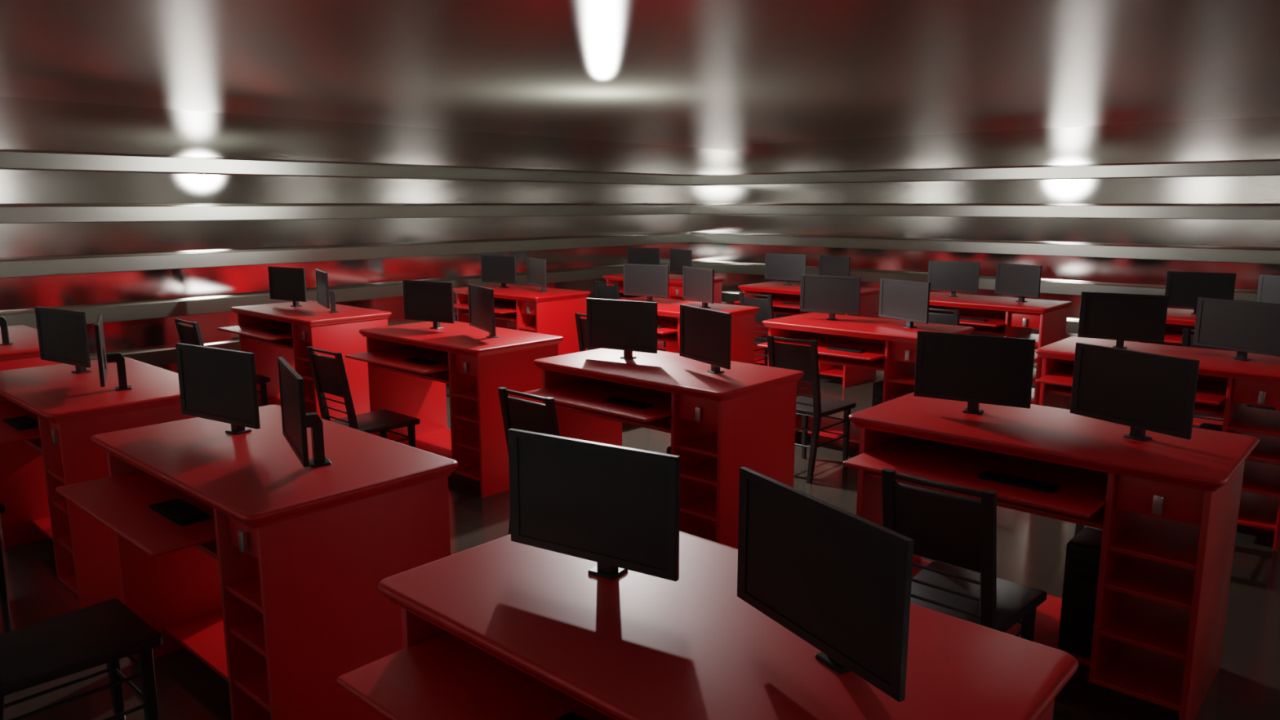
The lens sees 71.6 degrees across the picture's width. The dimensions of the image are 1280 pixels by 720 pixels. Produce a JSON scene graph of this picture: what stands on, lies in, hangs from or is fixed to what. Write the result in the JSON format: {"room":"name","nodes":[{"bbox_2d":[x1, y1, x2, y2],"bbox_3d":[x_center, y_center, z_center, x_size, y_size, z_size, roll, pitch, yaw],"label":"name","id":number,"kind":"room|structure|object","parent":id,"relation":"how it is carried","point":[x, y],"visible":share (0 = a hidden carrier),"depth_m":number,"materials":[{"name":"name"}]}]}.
{"room":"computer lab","nodes":[
{"label":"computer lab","id":0,"kind":"room"},
{"bbox_2d":[0,96,689,373],"bbox_3d":[-3.200,-1.196,9.867,0.120,2.798,12.040,9,13,41],"label":"wall","id":1,"kind":"structure","parent":0,"point":[25,124],"depth_m":9.05,"materials":[{"name":"metal"}]},
{"bbox_2d":[0,261,672,328],"bbox_3d":[-3.107,-0.756,9.859,0.170,0.163,11.840,9,13,41],"label":"trim","id":2,"kind":"structure","parent":1,"relation":"attached to","point":[111,312],"depth_m":8.74,"materials":[{"name":"grey metal"}]},
{"bbox_2d":[89,297,595,365],"bbox_3d":[-3.107,-0.320,9.936,0.170,0.163,11.840,9,13,41],"label":"trim","id":3,"kind":"structure","parent":1,"relation":"attached to","point":[159,355],"depth_m":8.35,"materials":[{"name":"grey metal"}]},
{"bbox_2d":[0,231,690,278],"bbox_3d":[-3.107,-1.192,9.782,0.170,0.163,11.840,9,13,41],"label":"trim","id":4,"kind":"structure","parent":1,"relation":"attached to","point":[61,264],"depth_m":9.16,"materials":[{"name":"grey metal"}]},
{"bbox_2d":[0,203,691,223],"bbox_3d":[-3.107,-1.629,9.705,0.170,0.163,11.840,9,13,41],"label":"trim","id":5,"kind":"structure","parent":1,"relation":"attached to","point":[10,213],"depth_m":9.14,"materials":[{"name":"grey metal"}]},
{"bbox_2d":[0,148,691,185],"bbox_3d":[-3.107,-2.065,9.628,0.170,0.163,11.840,9,13,41],"label":"trim","id":6,"kind":"structure","parent":1,"relation":"attached to","point":[15,159],"depth_m":9.04,"materials":[{"name":"grey metal"}]},
{"bbox_2d":[0,0,1279,147],"bbox_3d":[0.572,-2.044,6.277,10.260,0.120,12.040,9,13,41],"label":"ceiling","id":7,"kind":"structure","parent":0,"point":[690,73],"depth_m":5.39,"materials":[{"name":"metal"}]},
{"bbox_2d":[0,348,1279,719],"bbox_3d":[0.572,0.830,6.784,10.260,0.120,12.040,9,13,41],"label":"floor","id":8,"kind":"structure","parent":0,"point":[1031,548],"depth_m":4.42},
{"bbox_2d":[0,502,8,603],"bbox_3d":[-3.431,0.705,4.236,0.450,1.012,0.570,9,13,41],"label":"wooden chair","id":9,"kind":"object","parent":8,"relation":"on","point":[3,592],"visible":1,"depth_m":4.35,"materials":[{"name":"black wood"}]},
{"bbox_2d":[0,324,62,370],"bbox_3d":[-4.566,0.365,6.168,1.433,1.009,0.944,9,13,41],"label":"computer desk","id":10,"kind":"object","parent":8,"relation":"on","point":[24,353],"visible":0.25,"depth_m":5.79,"materials":[{"name":"red laminate"}]},
{"bbox_2d":[0,598,163,719],"bbox_3d":[-1.972,0.932,2.947,0.450,1.012,0.570,9,13,41],"label":"wooden chair","id":11,"kind":"object","parent":8,"relation":"on","point":[108,632],"visible":1,"depth_m":2.99,"materials":[{"name":"black wood"}]},
{"bbox_2d":[0,356,195,608],"bbox_3d":[-2.955,0.617,4.743,1.433,1.009,0.944,9,13,41],"label":"computer desk","id":12,"kind":"object","parent":8,"relation":"on","point":[69,408],"visible":0.59,"depth_m":4.33,"materials":[{"name":"red laminate"}]},
{"bbox_2d":[0,400,39,444],"bbox_3d":[-3.155,0.293,4.686,0.987,0.019,0.676,9,13,41],"label":"keyboard tray","id":13,"kind":"object","parent":12,"relation":"on","point":[8,409],"depth_m":4.38,"materials":[{"name":"red laminate"}]},
{"bbox_2d":[2,415,39,430],"bbox_3d":[-3.110,0.315,4.474,0.292,0.011,0.110,9,13,41],"label":"keyboard","id":14,"kind":"object","parent":12,"relation":"on","point":[20,423],"visible":1,"depth_m":4.45,"materials":[{"name":"black plastic"}]},
{"bbox_2d":[34,306,91,373],"bbox_3d":[-3.126,-0.106,4.897,0.490,0.360,0.124,6,12,30],"label":"monitor","id":15,"kind":"object","parent":12,"relation":"on","point":[62,334],"visible":1,"depth_m":4.83,"materials":[{"name":"black plastic"}]},
{"bbox_2d":[93,314,132,391],"bbox_3d":[-2.642,-0.029,4.463,0.124,0.360,0.490,-6,11,-29],"label":"monitor","id":16,"kind":"object","parent":12,"relation":"on","point":[103,357],"visible":1,"depth_m":4.44,"materials":[{"name":"black plastic"}]},
{"bbox_2d":[173,318,271,406],"bbox_3d":[-3.458,0.147,7.398,0.450,1.012,0.570,9,13,41],"label":"wooden chair","id":17,"kind":"object","parent":8,"relation":"on","point":[188,335],"visible":0.31,"depth_m":7.21,"materials":[{"name":"black wood"}]},
{"bbox_2d":[55,404,457,719],"bbox_3d":[-1.496,0.844,3.454,1.433,1.009,0.944,9,13,41],"label":"computer desk","id":18,"kind":"object","parent":8,"relation":"on","point":[277,593],"visible":0.94,"depth_m":3.08,"materials":[{"name":"red laminate"}]},
{"bbox_2d":[55,470,216,556],"bbox_3d":[-1.696,0.520,3.396,0.987,0.019,0.676,9,13,41],"label":"keyboard tray","id":19,"kind":"object","parent":18,"relation":"on","point":[121,500],"depth_m":3.22,"materials":[{"name":"red laminate"}]},
{"bbox_2d":[148,498,211,525],"bbox_3d":[-1.651,0.542,3.184,0.292,0.011,0.110,9,13,41],"label":"keyboard","id":20,"kind":"object","parent":18,"relation":"on","point":[178,511],"visible":1,"depth_m":3.16,"materials":[{"name":"black plastic"}]},
{"bbox_2d":[175,342,260,435],"bbox_3d":[-1.668,0.122,3.607,0.490,0.360,0.124,6,12,30],"label":"monitor","id":21,"kind":"object","parent":18,"relation":"on","point":[215,384],"visible":1,"depth_m":3.54,"materials":[{"name":"black plastic"}]},
{"bbox_2d":[225,573,262,613],"bbox_3d":[-1.066,0.740,3.144,0.288,0.020,0.670,9,13,41],"label":"shelf","id":22,"kind":"object","parent":18,"relation":"attached to","point":[246,587],"depth_m":2.97,"materials":[{"name":"red laminate"}]},
{"bbox_2d":[229,615,266,657],"bbox_3d":[-1.066,0.890,3.171,0.288,0.020,0.670,9,13,41],"label":"shelf","id":23,"kind":"object","parent":18,"relation":"attached to","point":[249,629],"depth_m":2.99,"materials":[{"name":"red laminate"}]},
{"bbox_2d":[233,666,270,712],"bbox_3d":[-1.066,1.079,3.204,0.288,0.020,0.670,9,13,41],"label":"shelf","id":24,"kind":"object","parent":18,"relation":"attached to","point":[253,681],"depth_m":3.03,"materials":[{"name":"red laminate"}]},
{"bbox_2d":[277,356,331,466],"bbox_3d":[-1.184,0.198,3.173,0.124,0.360,0.490,-6,11,-29],"label":"monitor","id":25,"kind":"object","parent":18,"relation":"on","point":[295,422],"visible":1,"depth_m":3.16,"materials":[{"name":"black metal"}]},
{"bbox_2d":[217,300,391,420],"bbox_3d":[-2.982,0.059,7.905,1.433,1.009,0.944,9,13,41],"label":"computer desk","id":26,"kind":"object","parent":8,"relation":"on","point":[311,323],"visible":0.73,"depth_m":7.57,"materials":[{"name":"red laminate"}]},
{"bbox_2d":[217,321,292,341],"bbox_3d":[-3.182,-0.265,7.847,0.987,0.019,0.676,9,13,41],"label":"keyboard tray","id":27,"kind":"object","parent":26,"relation":"on","point":[251,329],"depth_m":7.82,"materials":[{"name":"red laminate"}]},
{"bbox_2d":[267,266,306,306],"bbox_3d":[-3.154,-0.664,8.058,0.490,0.360,0.124,6,12,30],"label":"monitor","id":28,"kind":"object","parent":26,"relation":"on","point":[286,283],"visible":1,"depth_m":8.00,"materials":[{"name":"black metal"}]},
{"bbox_2d":[315,268,338,312],"bbox_3d":[-2.670,-0.587,7.624,0.124,0.360,0.490,-6,11,-29],"label":"monitor","id":29,"kind":"object","parent":26,"relation":"on","point":[323,293],"visible":1,"depth_m":7.61,"materials":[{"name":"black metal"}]},
{"bbox_2d":[306,346,420,448],"bbox_3d":[-1.847,0.398,5.973,0.450,1.012,0.570,9,13,41],"label":"wooden chair","id":30,"kind":"object","parent":8,"relation":"on","point":[329,373],"visible":0.65,"depth_m":5.82,"materials":[{"name":"black wood"}]},
{"bbox_2d":[345,320,563,497],"bbox_3d":[-1.371,0.310,6.480,1.433,1.009,0.944,9,13,41],"label":"computer desk","id":31,"kind":"object","parent":8,"relation":"on","point":[473,365],"visible":0.75,"depth_m":6.15,"materials":[{"name":"red laminate"}]},
{"bbox_2d":[345,345,448,374],"bbox_3d":[-1.571,-0.014,6.422,0.987,0.019,0.676,9,13,41],"label":"keyboard tray","id":32,"kind":"object","parent":31,"relation":"on","point":[390,356],"depth_m":6.41,"materials":[{"name":"red laminate"}]},
{"bbox_2d":[402,280,454,328],"bbox_3d":[-1.543,-0.412,6.633,0.490,0.360,0.124,6,12,30],"label":"monitor","id":33,"kind":"object","parent":31,"relation":"on","point":[424,300],"visible":1,"depth_m":6.58,"materials":[{"name":"black plastic"}]},
{"bbox_2d":[453,409,478,423],"bbox_3d":[-0.941,0.356,6.197,0.288,0.020,0.670,9,13,41],"label":"shelf","id":34,"kind":"object","parent":31,"relation":"attached to","point":[471,415],"depth_m":6.03,"materials":[{"name":"red laminate"}]},
{"bbox_2d":[454,435,479,452],"bbox_3d":[-0.941,0.545,6.230,0.288,0.020,0.670,9,13,41],"label":"shelf","id":35,"kind":"object","parent":31,"relation":"attached to","point":[472,442],"depth_m":6.08,"materials":[{"name":"red laminate"}]},
{"bbox_2d":[467,283,498,337],"bbox_3d":[-1.059,-0.336,6.199,0.124,0.360,0.490,-6,11,-29],"label":"monitor","id":36,"kind":"object","parent":31,"relation":"on","point":[482,315],"visible":1,"depth_m":6.15,"materials":[{"name":"black plastic"}]},
{"bbox_2d":[453,284,590,355],"bbox_3d":[-1.359,-0.255,9.685,1.433,1.009,0.944,9,13,41],"label":"computer desk","id":37,"kind":"object","parent":8,"relation":"on","point":[553,312],"visible":0.49,"depth_m":9.32,"materials":[{"name":"red laminate"}]},
{"bbox_2d":[453,300,516,313],"bbox_3d":[-1.559,-0.579,9.628,0.987,0.019,0.676,9,13,41],"label":"keyboard tray","id":38,"kind":"object","parent":37,"relation":"on","point":[464,304],"depth_m":9.62,"materials":[{"name":"red laminate"}]},
{"bbox_2d":[480,254,516,288],"bbox_3d":[-1.531,-0.978,9.838,0.490,0.360,0.124,6,12,30],"label":"monitor","id":39,"kind":"object","parent":37,"relation":"on","point":[502,269],"visible":1,"depth_m":9.78,"materials":[{"name":"black plastic"}]},
{"bbox_2d":[526,256,548,292],"bbox_3d":[-1.047,-0.901,9.404,0.124,0.360,0.490,-6,11,-29],"label":"monitor","id":40,"kind":"object","parent":37,"relation":"on","point":[535,267],"visible":1,"depth_m":9.36,"materials":[{"name":"black plastic"}]},
{"bbox_2d":[497,386,559,534],"bbox_3d":[-0.389,0.626,4.684,0.450,1.012,0.570,9,13,41],"label":"wooden chair","id":41,"kind":"object","parent":8,"relation":"on","point":[517,413],"visible":0.34,"depth_m":4.42,"materials":[{"name":"black wood"}]},
{"bbox_2d":[574,312,601,351],"bbox_3d":[-0.224,0.084,7.753,0.450,1.012,0.570,9,13,41],"label":"wooden chair","id":42,"kind":"object","parent":8,"relation":"on","point":[581,323],"visible":0.17,"depth_m":7.59,"materials":[{"name":"black wood"}]},
{"bbox_2d":[593,280,620,299],"bbox_3d":[-0.233,-0.477,10.935,0.450,1.012,0.570,9,13,41],"label":"wooden chair","id":43,"kind":"object","parent":8,"relation":"on","point":[602,291],"visible":0.26,"depth_m":10.67,"materials":[{"name":"black wood"}]},
{"bbox_2d":[522,348,804,548],"bbox_3d":[0.087,0.538,5.191,1.433,1.009,0.944,9,13,41],"label":"computer desk","id":44,"kind":"object","parent":8,"relation":"on","point":[719,424],"visible":0.69,"depth_m":4.87,"materials":[{"name":"red laminate"}]},
{"bbox_2d":[522,377,671,422],"bbox_3d":[-0.113,0.214,5.133,0.987,0.019,0.676,9,13,41],"label":"keyboard tray","id":45,"kind":"object","parent":44,"relation":"on","point":[585,393],"depth_m":5.11,"materials":[{"name":"red laminate"}]},
{"bbox_2d":[586,297,657,359],"bbox_3d":[-0.085,-0.185,5.344,0.490,0.360,0.124,6,12,30],"label":"monitor","id":46,"kind":"object","parent":44,"relation":"on","point":[628,326],"visible":1,"depth_m":5.28,"materials":[{"name":"black plastic"}]},
{"bbox_2d":[675,431,717,457],"bbox_3d":[0.517,0.434,4.881,0.288,0.020,0.670,9,13,41],"label":"shelf","id":47,"kind":"object","parent":44,"relation":"attached to","point":[705,443],"depth_m":4.74,"materials":[{"name":"red laminate"}]},
{"bbox_2d":[679,489,716,521],"bbox_3d":[0.517,0.772,4.941,0.288,0.020,0.670,9,13,41],"label":"shelf","id":48,"kind":"object","parent":44,"relation":"attached to","point":[703,504],"depth_m":4.81,"materials":[{"name":"red laminate"}]},
{"bbox_2d":[680,457,717,486],"bbox_3d":[0.517,0.583,4.907,0.288,0.020,0.670,9,13,41],"label":"shelf","id":49,"kind":"object","parent":44,"relation":"attached to","point":[704,470],"depth_m":4.77,"materials":[{"name":"red laminate"}]},
{"bbox_2d":[679,304,731,373],"bbox_3d":[0.400,-0.108,4.910,0.124,0.360,0.490,-6,11,-29],"label":"monitor","id":50,"kind":"object","parent":44,"relation":"on","point":[705,334],"visible":1,"depth_m":4.86,"materials":[{"name":"black plastic"}]},
{"bbox_2d":[602,273,724,353],"bbox_3d":[0.243,-0.566,11.442,1.433,1.009,0.944,9,13,41],"label":"computer desk","id":51,"kind":"object","parent":8,"relation":"on","point":[675,281],"visible":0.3,"depth_m":11.18,"materials":[{"name":"red laminate"}]},
{"bbox_2d":[626,247,660,265],"bbox_3d":[0.071,-1.288,11.595,0.490,0.360,0.124,6,12,30],"label":"monitor","id":52,"kind":"object","parent":51,"relation":"on","point":[637,255],"visible":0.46,"depth_m":11.53,"materials":[{"name":"black plastic"}]},
{"bbox_2d":[670,248,691,273],"bbox_3d":[0.555,-1.212,11.161,0.124,0.360,0.490,-6,11,-29],"label":"monitor","id":53,"kind":"object","parent":51,"relation":"on","point":[679,258],"visible":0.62,"depth_m":11.14,"materials":[{"name":"black plastic"}]},
{"bbox_2d":[619,296,759,364],"bbox_3d":[0.252,-0.004,8.260,1.433,1.009,0.944,9,13,41],"label":"computer desk","id":54,"kind":"object","parent":8,"relation":"on","point":[743,317],"visible":0.22,"depth_m":7.98,"materials":[{"name":"red laminate"}]},
{"bbox_2d":[622,263,668,302],"bbox_3d":[0.081,-0.727,8.414,0.490,0.360,0.124,6,12,30],"label":"monitor","id":55,"kind":"object","parent":54,"relation":"on","point":[651,281],"visible":0.96,"depth_m":8.36,"materials":[{"name":"black plastic"}]},
{"bbox_2d":[682,266,714,307],"bbox_3d":[0.565,-0.650,7.979,0.124,0.360,0.490,-6,11,-29],"label":"monitor","id":56,"kind":"object","parent":54,"relation":"on","point":[698,283],"visible":0.98,"depth_m":7.94,"materials":[{"name":"black plastic"}]},
{"bbox_2d":[337,530,1078,719],"bbox_3d":[0.077,1.090,2.063,1.433,1.009,0.944,9,13,41],"label":"computer desk","id":57,"kind":"object","parent":8,"relation":"on","point":[500,628],"visible":0.78,"depth_m":1.94,"materials":[{"name":"red laminate"}]},
{"bbox_2d":[337,631,613,719],"bbox_3d":[-0.123,0.766,2.005,0.987,0.019,0.676,9,13,41],"label":"keyboard tray","id":58,"kind":"object","parent":57,"relation":"on","point":[437,675],"depth_m":2.03,"materials":[{"name":"red laminate"}]},
{"bbox_2d":[507,428,679,581],"bbox_3d":[-0.095,0.367,2.216,0.490,0.360,0.124,6,12,30],"label":"monitor","id":59,"kind":"object","parent":57,"relation":"on","point":[616,508],"visible":1,"depth_m":2.15,"materials":[{"name":"black plastic"}]},
{"bbox_2d":[737,466,914,702],"bbox_3d":[0.389,0.444,1.782,0.124,0.360,0.490,-6,11,-29],"label":"monitor","id":60,"kind":"object","parent":57,"relation":"on","point":[839,580],"visible":1,"depth_m":1.71,"materials":[{"name":"black plastic"}]},
{"bbox_2d":[738,292,773,365],"bbox_3d":[1.378,-0.226,9.510,0.450,1.012,0.570,9,13,41],"label":"wooden chair","id":61,"kind":"object","parent":8,"relation":"on","point":[766,305],"visible":0.42,"depth_m":9.27,"materials":[{"name":"black wood"}]},
{"bbox_2d":[734,281,879,387],"bbox_3d":[1.854,-0.314,10.017,1.433,1.009,0.944,9,13,41],"label":"computer desk","id":62,"kind":"object","parent":8,"relation":"on","point":[869,297],"visible":0.3,"depth_m":9.83,"materials":[{"name":"red laminate"}]},
{"bbox_2d":[734,297,799,309],"bbox_3d":[1.654,-0.638,9.959,0.987,0.019,0.676,9,13,41],"label":"keyboard tray","id":63,"kind":"object","parent":62,"relation":"on","point":[776,302],"depth_m":9.96,"materials":[{"name":"red laminate"}]},
{"bbox_2d":[764,253,806,285],"bbox_3d":[1.682,-1.037,10.170,0.490,0.360,0.124,6,12,30],"label":"monitor","id":64,"kind":"object","parent":62,"relation":"on","point":[787,267],"visible":0.98,"depth_m":10.12,"materials":[{"name":"black plastic"}]},
{"bbox_2d":[818,254,850,276],"bbox_3d":[2.167,-0.960,9.736,0.124,0.360,0.490,-6,11,-29],"label":"monitor","id":65,"kind":"object","parent":62,"relation":"on","point":[828,265],"visible":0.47,"depth_m":9.69,"materials":[{"name":"black plastic"}]},
{"bbox_2d":[766,335,855,484],"bbox_3d":[1.234,0.312,6.464,0.450,1.012,0.570,9,13,41],"label":"wooden chair","id":66,"kind":"object","parent":8,"relation":"on","point":[804,358],"visible":0.78,"depth_m":6.25,"materials":[{"name":"black wood"}]},
{"bbox_2d":[757,312,974,443],"bbox_3d":[1.711,0.224,6.971,1.433,1.009,0.944,9,13,41],"label":"computer desk","id":67,"kind":"object","parent":8,"relation":"on","point":[891,347],"visible":0.5,"depth_m":6.81,"materials":[{"name":"red laminate"}]},
{"bbox_2d":[757,335,885,360],"bbox_3d":[1.511,-0.100,6.913,0.987,0.019,0.676,9,13,41],"label":"keyboard tray","id":68,"kind":"object","parent":67,"relation":"on","point":[874,351],"depth_m":6.88,"materials":[{"name":"red laminate"}]},
{"bbox_2d":[800,274,861,320],"bbox_3d":[1.539,-0.499,7.124,0.490,0.360,0.124,6,12,30],"label":"monitor","id":69,"kind":"object","parent":67,"relation":"on","point":[832,295],"visible":1,"depth_m":7.07,"materials":[{"name":"black plastic"}]},
{"bbox_2d":[885,389,914,401],"bbox_3d":[2.141,0.269,6.688,0.288,0.020,0.670,9,13,41],"label":"shelf","id":70,"kind":"object","parent":67,"relation":"attached to","point":[896,394],"depth_m":6.65,"materials":[{"name":"red laminate"}]},
{"bbox_2d":[886,369,915,385],"bbox_3d":[2.141,0.119,6.661,0.288,0.020,0.670,9,13,41],"label":"shelf","id":71,"kind":"object","parent":67,"relation":"attached to","point":[904,376],"depth_m":6.55,"materials":[{"name":"red laminate"}]},
{"bbox_2d":[878,277,930,328],"bbox_3d":[2.023,-0.422,6.690,0.124,0.360,0.490,-6,11,-29],"label":"monitor","id":72,"kind":"object","parent":67,"relation":"on","point":[908,301],"visible":1,"depth_m":6.65,"materials":[{"name":"black plastic"}]},
{"bbox_2d":[928,307,959,325],"bbox_3d":[2.836,0.002,8.220,0.450,1.012,0.570,9,13,41],"label":"wooden chair","id":73,"kind":"object","parent":8,"relation":"on","point":[934,317],"visible":0.13,"depth_m":7.91,"materials":[{"name":"black wood"}]},
{"bbox_2d":[881,468,1046,641],"bbox_3d":[1.184,0.871,3.292,0.450,1.012,0.570,9,13,41],"label":"wooden chair","id":74,"kind":"object","parent":8,"relation":"on","point":[960,531],"visible":0.57,"depth_m":3.09,"materials":[{"name":"black wood"}]},
{"bbox_2d":[902,292,1072,404],"bbox_3d":[3.313,-0.086,8.727,1.433,1.009,0.944,9,13,41],"label":"computer desk","id":75,"kind":"object","parent":8,"relation":"on","point":[1006,317],"visible":0.52,"depth_m":8.37,"materials":[{"name":"red laminate"}]},
{"bbox_2d":[927,260,980,297],"bbox_3d":[3.141,-0.809,8.881,0.490,0.360,0.124,6,12,30],"label":"monitor","id":76,"kind":"object","parent":75,"relation":"on","point":[953,277],"visible":0.98,"depth_m":8.82,"materials":[{"name":"black plastic"}]},
{"bbox_2d":[928,310,1005,327],"bbox_3d":[3.112,-0.410,8.670,0.987,0.019,0.676,9,13,41],"label":"keyboard tray","id":77,"kind":"object","parent":75,"relation":"on","point":[993,321],"depth_m":8.48,"materials":[{"name":"red laminate"}]},
{"bbox_2d":[994,262,1041,302],"bbox_3d":[3.625,-0.732,8.447,0.124,0.360,0.490,-6,11,-29],"label":"monitor","id":78,"kind":"object","parent":75,"relation":"on","point":[1022,281],"visible":1,"depth_m":8.40,"materials":[{"name":"black plastic"}]},
{"bbox_2d":[843,391,1259,719],"bbox_3d":[1.660,0.783,3.799,1.433,1.009,0.944,9,13,41],"label":"computer desk","id":79,"kind":"object","parent":8,"relation":"on","point":[1166,508],"visible":0.88,"depth_m":3.47,"materials":[{"name":"red laminate"}]},
{"bbox_2d":[913,330,1035,414],"bbox_3d":[1.489,0.061,3.953,0.490,0.360,0.124,6,12,30],"label":"monitor","id":80,"kind":"object","parent":79,"relation":"on","point":[975,370],"visible":1,"depth_m":3.89,"materials":[{"name":"black plastic"}]},
{"bbox_2d":[843,435,1108,518],"bbox_3d":[1.460,0.460,3.742,0.987,0.019,0.676,9,13,41],"label":"keyboard tray","id":81,"kind":"object","parent":79,"relation":"on","point":[1082,492],"depth_m":3.69,"materials":[{"name":"red laminate"}]},
{"bbox_2d":[977,470,1061,493],"bbox_3d":[1.505,0.481,3.530,0.292,0.011,0.110,9,13,41],"label":"keyboard","id":82,"kind":"object","parent":79,"relation":"on","point":[1021,482],"visible":1,"depth_m":3.51,"materials":[{"name":"black plastic"}]},
{"bbox_2d":[1057,527,1102,658],"bbox_3d":[1.855,0.955,3.653,0.158,0.470,0.247,9,13,41],"label":"computer tower","id":83,"kind":"object","parent":79,"relation":"on","point":[1082,557],"visible":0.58,"depth_m":3.57,"materials":[{"name":"black plastic"}]},
{"bbox_2d":[1070,342,1199,441],"bbox_3d":[1.973,0.137,3.518,0.124,0.360,0.490,-6,11,-29],"label":"monitor","id":84,"kind":"object","parent":79,"relation":"on","point":[1141,391],"visible":1,"depth_m":3.47,"materials":[{"name":"black plastic"}]},
{"bbox_2d":[1099,595,1191,660],"bbox_3d":[2.090,1.018,3.550,0.288,0.020,0.670,9,13,41],"label":"shelf","id":85,"kind":"object","parent":79,"relation":"attached to","point":[1152,625],"depth_m":3.43,"materials":[{"name":"red laminate"}]},
{"bbox_2d":[1104,555,1195,610],"bbox_3d":[2.090,0.829,3.516,0.288,0.020,0.670,9,13,41],"label":"shelf","id":86,"kind":"object","parent":79,"relation":"attached to","point":[1149,580],"depth_m":3.38,"materials":[{"name":"red laminate"}]},
{"bbox_2d":[1107,513,1200,570],"bbox_3d":[2.090,0.679,3.490,0.288,0.020,0.670,9,13,41],"label":"shelf","id":87,"kind":"object","parent":79,"relation":"attached to","point":[1163,540],"depth_m":3.37,"materials":[{"name":"red laminate"}]},
{"bbox_2d":[1035,336,1279,551],"bbox_3d":[3.284,0.469,5.580,1.433,1.009,0.944,9,13,41],"label":"computer desk","id":88,"kind":"object","parent":8,"relation":"on","point":[1225,385],"visible":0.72,"depth_m":5.29,"materials":[{"name":"red laminate"}]},
{"bbox_2d":[1077,291,1168,348],"bbox_3d":[3.112,-0.254,5.733,0.490,0.360,0.124,6,12,30],"label":"monitor","id":89,"kind":"object","parent":88,"relation":"on","point":[1120,317],"visible":0.99,"depth_m":5.67,"materials":[{"name":"black plastic"}]},
{"bbox_2d":[1035,365,1227,405],"bbox_3d":[3.084,0.145,5.522,0.987,0.019,0.676,9,13,41],"label":"keyboard tray","id":90,"kind":"object","parent":88,"relation":"on","point":[1211,393],"depth_m":5.47,"materials":[{"name":"red laminate"}]},
{"bbox_2d":[1192,297,1279,360],"bbox_3d":[3.596,-0.177,5.299,0.124,0.360,0.490,-6,11,-29],"label":"monitor","id":91,"kind":"object","parent":88,"relation":"on","point":[1243,327],"visible":1,"depth_m":5.27,"materials":[{"name":"black plastic"}]},
{"bbox_2d":[1226,406,1279,436],"bbox_3d":[3.714,0.365,5.270,0.288,0.020,0.670,9,13,41],"label":"shelf","id":92,"kind":"object","parent":88,"relation":"attached to","point":[1247,420],"depth_m":5.21,"materials":[{"name":"red laminate"}]},
{"bbox_2d":[1240,431,1279,463],"bbox_3d":[3.714,0.515,5.296,0.288,0.020,0.670,9,13,41],"label":"shelf","id":93,"kind":"object","parent":88,"relation":"attached to","point":[1268,449],"depth_m":5.19,"materials":[{"name":"red laminate"}]},
{"bbox_2d":[1241,460,1279,497],"bbox_3d":[3.714,0.704,5.330,0.288,0.020,0.670,9,13,41],"label":"shelf","id":94,"kind":"object","parent":88,"relation":"attached to","point":[1263,478],"depth_m":5.27,"materials":[{"name":"red laminate"}]},
{"bbox_2d":[1136,307,1279,425],"bbox_3d":[4.886,0.159,7.336,1.433,1.009,0.944,9,13,41],"label":"computer desk","id":95,"kind":"object","parent":8,"relation":"on","point":[1177,319],"visible":0.02,"depth_m":7.50,"materials":[{"name":"red laminate"}]},
{"bbox_2d":[1164,329,1194,343],"bbox_3d":[4.686,-0.165,7.279,0.987,0.019,0.676,9,13,41],"label":"keyboard tray","id":96,"kind":"object","parent":95,"relation":"on","point":[1171,336],"depth_m":7.39,"materials":[{"name":"red laminate"}]},
{"bbox_2d":[1164,271,1236,314],"bbox_3d":[4.714,-0.564,7.490,0.490,0.360,0.124,6,12,30],"label":"monitor","id":97,"kind":"object","parent":95,"relation":"on","point":[1183,289],"visible":0.69,"depth_m":7.45,"materials":[{"name":"black plastic"}]},
{"bbox_2d":[1256,274,1279,303],"bbox_3d":[5.198,-0.487,7.056,0.124,0.360,0.490,-6,11,-29],"label":"monitor","id":98,"kind":"object","parent":95,"relation":"on","point":[1268,286],"visible":0.64,"depth_m":7.15,"materials":[{"name":"black plastic"}]},
{"bbox_2d":[1181,328,1248,421],"bbox_3d":[4.409,0.247,6.829,0.450,1.012,0.570,9,13,41],"label":"wooden chair","id":99,"kind":"object","parent":8,"relation":"on","point":[1187,338],"visible":0.13,"depth_m":6.66,"materials":[{"name":"black wood"}]},
{"bbox_2d":[688,115,1279,349],"bbox_3d":[4.554,-1.378,10.898,10.020,2.798,0.120,9,13,41],"label":"wall","id":100,"kind":"structure","parent":0,"point":[1247,138],"depth_m":10.74,"materials":[{"name":"metal"}]},
{"bbox_2d":[721,289,1079,333],"bbox_3d":[4.471,-0.500,10.958,10.060,0.163,0.170,9,13,41],"label":"trim","id":101,"kind":"structure","parent":100,"relation":"attached to","point":[1072,325],"depth_m":13.47,"materials":[{"name":"grey metal"}]},
{"bbox_2d":[691,259,1257,302],"bbox_3d":[4.471,-0.937,10.881,10.060,0.163,0.170,9,13,41],"label":"trim","id":102,"kind":"structure","parent":100,"relation":"attached to","point":[1060,286],"depth_m":10.93,"materials":[{"name":"grey metal"}]},
{"bbox_2d":[689,231,1279,264],"bbox_3d":[4.471,-1.373,10.804,10.060,0.163,0.170,9,13,41],"label":"trim","id":103,"kind":"structure","parent":100,"relation":"attached to","point":[1251,255],"depth_m":10.66,"materials":[{"name":"grey metal"}]},
{"bbox_2d":[689,203,1279,219],"bbox_3d":[4.471,-1.809,10.727,10.060,0.163,0.170,9,13,41],"label":"trim","id":104,"kind":"structure","parent":100,"relation":"attached to","point":[1129,211],"depth_m":10.62,"materials":[{"name":"grey metal"}]},
{"bbox_2d":[690,159,1279,185],"bbox_3d":[4.471,-2.245,10.650,10.060,0.163,0.170,9,13,41],"label":"trim","id":105,"kind":"structure","parent":100,"relation":"attached to","point":[1254,166],"depth_m":10.54,"materials":[{"name":"grey metal"}]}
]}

